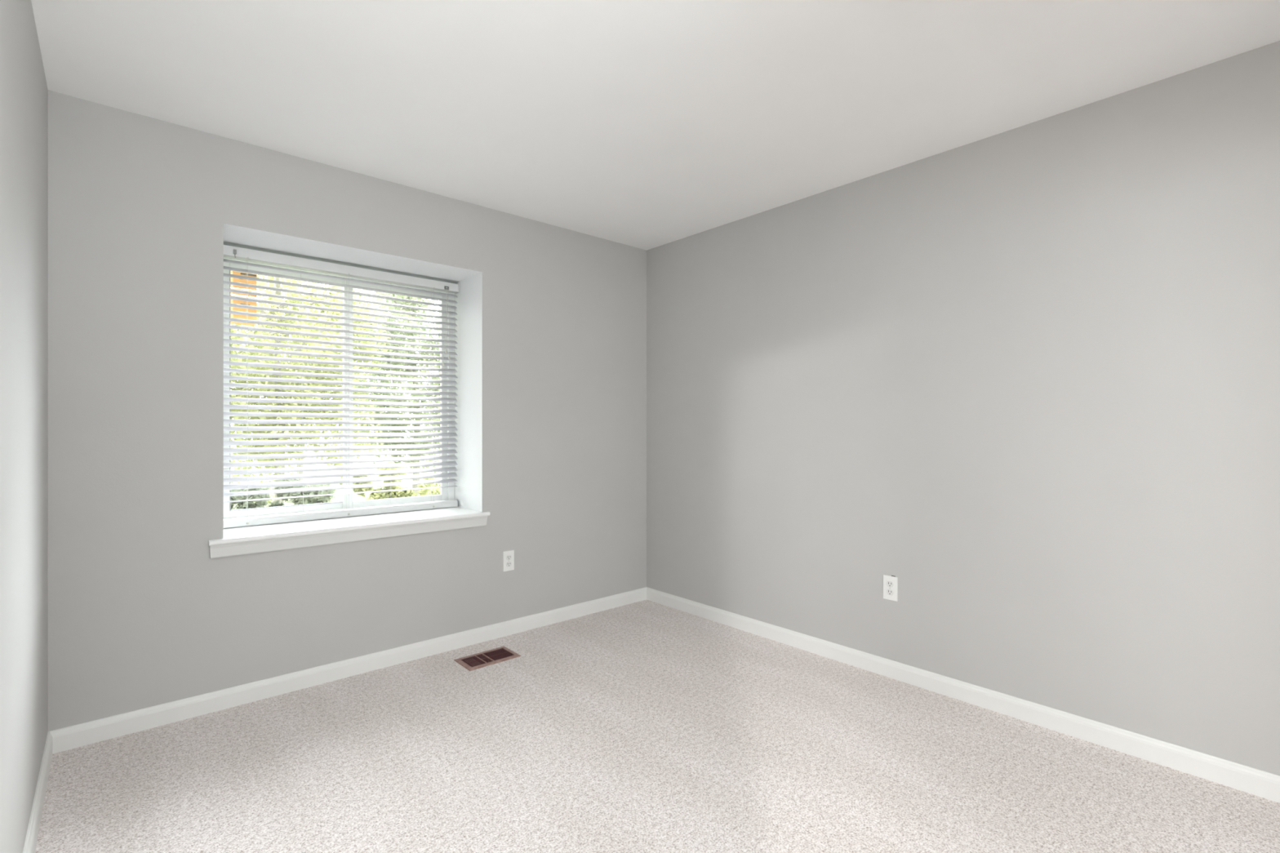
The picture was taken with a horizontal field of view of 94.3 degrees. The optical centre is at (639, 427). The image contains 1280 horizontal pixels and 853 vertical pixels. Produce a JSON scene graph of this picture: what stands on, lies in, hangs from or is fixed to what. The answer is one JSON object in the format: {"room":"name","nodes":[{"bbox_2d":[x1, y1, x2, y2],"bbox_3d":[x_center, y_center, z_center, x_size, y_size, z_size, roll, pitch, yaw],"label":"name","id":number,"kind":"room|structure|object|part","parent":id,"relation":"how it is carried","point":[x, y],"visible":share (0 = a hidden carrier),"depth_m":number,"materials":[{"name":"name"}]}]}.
{"room":"empty bedroom","nodes":[
{"label":"empty bedroom","id":0,"kind":"room"},
{"bbox_2d":[0,0,48,852],"bbox_3d":[-1.242,-0.021,1.043,0.120,2.442,3.910,0,0,-42],"label":"wall","id":1,"kind":"structure","parent":0,"point":[24,91],"depth_m":1.57,"materials":[{"name":"grey paint"}]},
{"bbox_2d":[22,731,52,852],"bbox_3d":[-1.033,1.159,0.908,0.013,0.082,3.430,0,0,-42],"label":"baseboard","id":2,"kind":"structure","parent":1,"relation":"attached to","point":[31,838],"depth_m":1.82,"materials":[{"name":"white paint"}]},
{"bbox_2d":[48,89,646,731],"bbox_3d":[-1.226,-0.021,3.354,2.976,2.442,0.480,0,0,-42],"label":"wall","id":3,"kind":"structure","parent":0,"point":[551,322],"depth_m":2.63,"materials":[{"name":"grey paint"}]},
{"bbox_2d":[223,257,454,519],"bbox_3d":[-1.603,-0.199,3.240,1.195,1.346,0.108,0,0,-42],"label":"window","id":4,"kind":"structure","parent":3,"relation":"in","point":[446,493],"depth_m":3.21,"materials":[{"name":"white plastic"}]},
{"bbox_3d":[-1.810,-0.183,3.062,0.576,1.254,0.026,0,0,-42],"label":"sash","id":5,"kind":"part","parent":4,"relation":"part of","materials":[{"name":"white plastic"}]},
{"bbox_2d":[223,244,459,528],"bbox_3d":[-1.536,-0.198,3.164,1.192,1.341,0.071,0,0,-42],"label":"window blind","id":6,"kind":"object","parent":4,"relation":"attached to","point":[230,251],"visible":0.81,"depth_m":3.10,"materials":[{"name":"white plastic"}]},
{"bbox_3d":[-1.891,-0.189,2.858,0.002,1.247,0.041,0,0,-42],"label":"ladder cord","id":7,"kind":"part","parent":6,"relation":"part of","materials":[{"name":"white fabric"}]},
{"bbox_3d":[-1.724,-0.189,3.032,0.014,1.247,0.002,0,0,-42],"label":"ladder cord","id":8,"kind":"part","parent":6,"relation":"part of","materials":[{"name":"white fabric"}]},
{"bbox_3d":[-1.541,0.451,3.169,1.176,0.040,0.043,0,0,-42],"label":"rail","id":9,"kind":"part","parent":6,"relation":"part of","materials":[{"name":"white plastic"}]},
{"bbox_3d":[-1.553,-0.189,3.159,0.002,1.247,0.041,0,0,-42],"label":"ladder cord","id":10,"kind":"part","parent":6,"relation":"part of","materials":[{"name":"white fabric"}]},
{"bbox_3d":[-1.209,-0.189,3.465,0.002,1.247,0.041,0,0,-42],"label":"ladder cord","id":11,"kind":"part","parent":6,"relation":"part of","materials":[{"name":"white fabric"}]},
{"bbox_3d":[-1.141,-0.599,3.480,0.028,0.427,0.009,0,0,-42],"label":"lift cord","id":12,"kind":"part","parent":6,"relation":"part of","materials":[{"name":"white fabric"}]},
{"bbox_3d":[-1.135,-0.636,3.486,0.006,0.352,0.007,0,0,11],"label":"lift cord","id":13,"kind":"part","parent":6,"relation":"part of","materials":[{"name":"white fabric"}]},
{"bbox_3d":[-1.385,-0.183,3.401,0.579,1.254,0.026,0,0,-42],"label":"sash","id":14,"kind":"part","parent":4,"relation":"part of","materials":[{"name":"white plastic"}]},
{"bbox_2d":[49,586,646,754],"bbox_3d":[-1.062,1.159,3.170,2.976,0.082,0.013,0,0,-42],"label":"baseboard","id":15,"kind":"structure","parent":3,"relation":"attached to","point":[81,735],"depth_m":2.73,"materials":[{"name":"white paint"}]},
{"bbox_2d":[208,506,489,558],"bbox_3d":[-1.448,0.513,3.054,1.286,0.078,0.373,0,0,-42],"label":"window sill","id":16,"kind":"structure","parent":3,"relation":"attached to","point":[249,540],"depth_m":2.88,"materials":[{"name":"white paint"}]},
{"bbox_2d":[502,550,514,571],"bbox_3d":[-0.760,0.772,3.441,0.070,0.116,0.008,0,0,-42],"label":"electrical outlet","id":17,"kind":"object","parent":3,"relation":"attached to","point":[508,556],"visible":1,"depth_m":3.44,"materials":[{"name":"white plastic"}]},
{"bbox_2d":[506,561,511,566],"bbox_3d":[-0.758,0.791,3.439,0.034,0.028,0.003,0,0,-42],"label":"receptacle","id":18,"kind":"object","parent":17,"relation":"attached to","point":[508,563],"depth_m":3.44,"materials":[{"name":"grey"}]},
{"bbox_2d":[506,555,511,559],"bbox_3d":[-0.758,0.752,3.439,0.034,0.028,0.003,0,0,-42],"label":"receptacle","id":19,"kind":"object","parent":17,"relation":"attached to","point":[508,557],"depth_m":3.44,"materials":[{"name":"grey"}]},
{"bbox_2d":[31,0,1279,250],"bbox_3d":[-0.046,-1.317,2.028,3.216,0.150,4.030,0,0,-42],"label":"ceiling","id":20,"kind":"structure","parent":0,"point":[646,125],"depth_m":2.13,"materials":[{"name":"white paint"}]},
{"bbox_2d":[35,600,1279,852],"bbox_3d":[-0.046,1.275,2.028,3.216,0.150,4.030,0,0,-42],"label":"floor","id":21,"kind":"structure","parent":0,"point":[645,726],"depth_m":2.09,"materials":[{"name":"beige carpet"}]},
{"bbox_2d":[453,646,520,671],"bbox_3d":[-0.791,1.197,3.090,0.290,0.006,0.184,0,0,-42],"label":"floor vent","id":22,"kind":"object","parent":21,"relation":"in","point":[495,655],"visible":1,"depth_m":3.08,"materials":[{"name":"brown metal"}]},
{"bbox_2d":[646,40,1279,775],"bbox_3d":[1.071,-0.021,3.102,0.120,2.442,3.910,0,0,-42],"label":"wall","id":23,"kind":"structure","parent":0,"point":[1025,378],"depth_m":2.45,"materials":[{"name":"grey paint"}]},
{"bbox_2d":[883,574,897,601],"bbox_3d":[1.203,0.770,2.857,0.008,0.119,0.070,0,0,-42],"label":"electrical outlet","id":24,"kind":"object","parent":23,"relation":"attached to","point":[890,584],"visible":1,"depth_m":2.85,"materials":[{"name":"white plastic"}]},
{"bbox_2d":[886,589,893,595],"bbox_3d":[1.201,0.791,2.855,0.003,0.028,0.034,0,0,-42],"label":"receptacle","id":25,"kind":"object","parent":24,"relation":"attached to","point":[889,592],"depth_m":2.85,"materials":[{"name":"grey plastic"}]},
{"bbox_2d":[886,581,893,587],"bbox_3d":[1.201,0.752,2.855,0.003,0.028,0.034,0,0,-42],"label":"receptacle","id":26,"kind":"object","parent":24,"relation":"attached to","point":[889,584],"depth_m":2.85,"materials":[{"name":"grey plastic"}]},
{"bbox_2d":[646,586,1279,803],"bbox_3d":[1.181,1.159,2.878,0.013,0.082,3.430,0,0,-42],"label":"baseboard","id":27,"kind":"structure","parent":23,"relation":"attached to","point":[1260,783],"depth_m":2.44,"materials":[{"name":"white paint"}]},
{"label":"outside","id":28,"kind":"structure","parent":0,"visible":0},
{"bbox_2d":[230,442,439,509],"bbox_3d":[-16.990,1.750,34.130,100.000,0.200,66.420,0,0,-42],"label":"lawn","id":29,"kind":"structure","parent":28,"point":[338,498],"depth_m":21.16,"materials":[{"name":"green plant"}]},
{"bbox_2d":[230,473,336,510],"bbox_3d":[-5.693,1.230,9.104,1.882,1.024,0.895,0,0,-42],"label":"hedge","id":30,"kind":"object","parent":29,"relation":"on","point":[314,500],"visible":0.22,"depth_m":9.15,"materials":[{"name":"green plant"}]},
{"bbox_2d":[230,275,391,507],"bbox_3d":[-6.559,-0.985,10.946,3.420,5.275,3.606,0,0,-2],"label":"tree","id":31,"kind":"object","parent":29,"relation":"on","point":[260,283],"visible":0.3,"depth_m":10.82,"materials":[{"name":"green plant"}]},
{"bbox_2d":[230,274,400,480],"bbox_3d":[-10.196,-1.934,17.709,6.033,7.171,4.634,0,0,-42],"label":"tree","id":32,"kind":"object","parent":29,"relation":"on","point":[258,276],"visible":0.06,"depth_m":17.43,"materials":[{"name":"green plant"}]},
{"bbox_2d":[282,284,439,457],"bbox_3d":[-10.223,-2.512,24.202,7.241,8.327,7.642,0,0,19],"label":"tree","id":33,"kind":"object","parent":29,"relation":"on","point":[375,292],"visible":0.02,"depth_m":23.49,"materials":[{"name":"green plant"}]},
{"bbox_2d":[320,288,439,494],"bbox_3d":[-5.456,-1.375,14.585,3.911,6.054,3.923,0,0,-10],"label":"tree","id":34,"kind":"object","parent":29,"relation":"on","point":[403,303],"visible":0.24,"depth_m":14.00,"materials":[{"name":"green plant"}]},
{"bbox_2d":[339,461,439,500],"bbox_3d":[-4.766,1.164,11.627,1.982,1.088,0.926,0,0,-42],"label":"hedge","id":35,"kind":"object","parent":29,"relation":"on","point":[407,493],"visible":0.4,"depth_m":11.45,"materials":[{"name":"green plant"}]},
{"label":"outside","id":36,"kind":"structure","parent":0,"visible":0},
{"bbox_2d":[230,271,257,325],"bbox_3d":[-2.399,-1.413,3.146,6.600,1.574,0.750,0,0,-42],"label":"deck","id":37,"kind":"object","parent":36,"point":[232,279],"visible":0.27,"depth_m":3.53,"materials":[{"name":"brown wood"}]}
]}

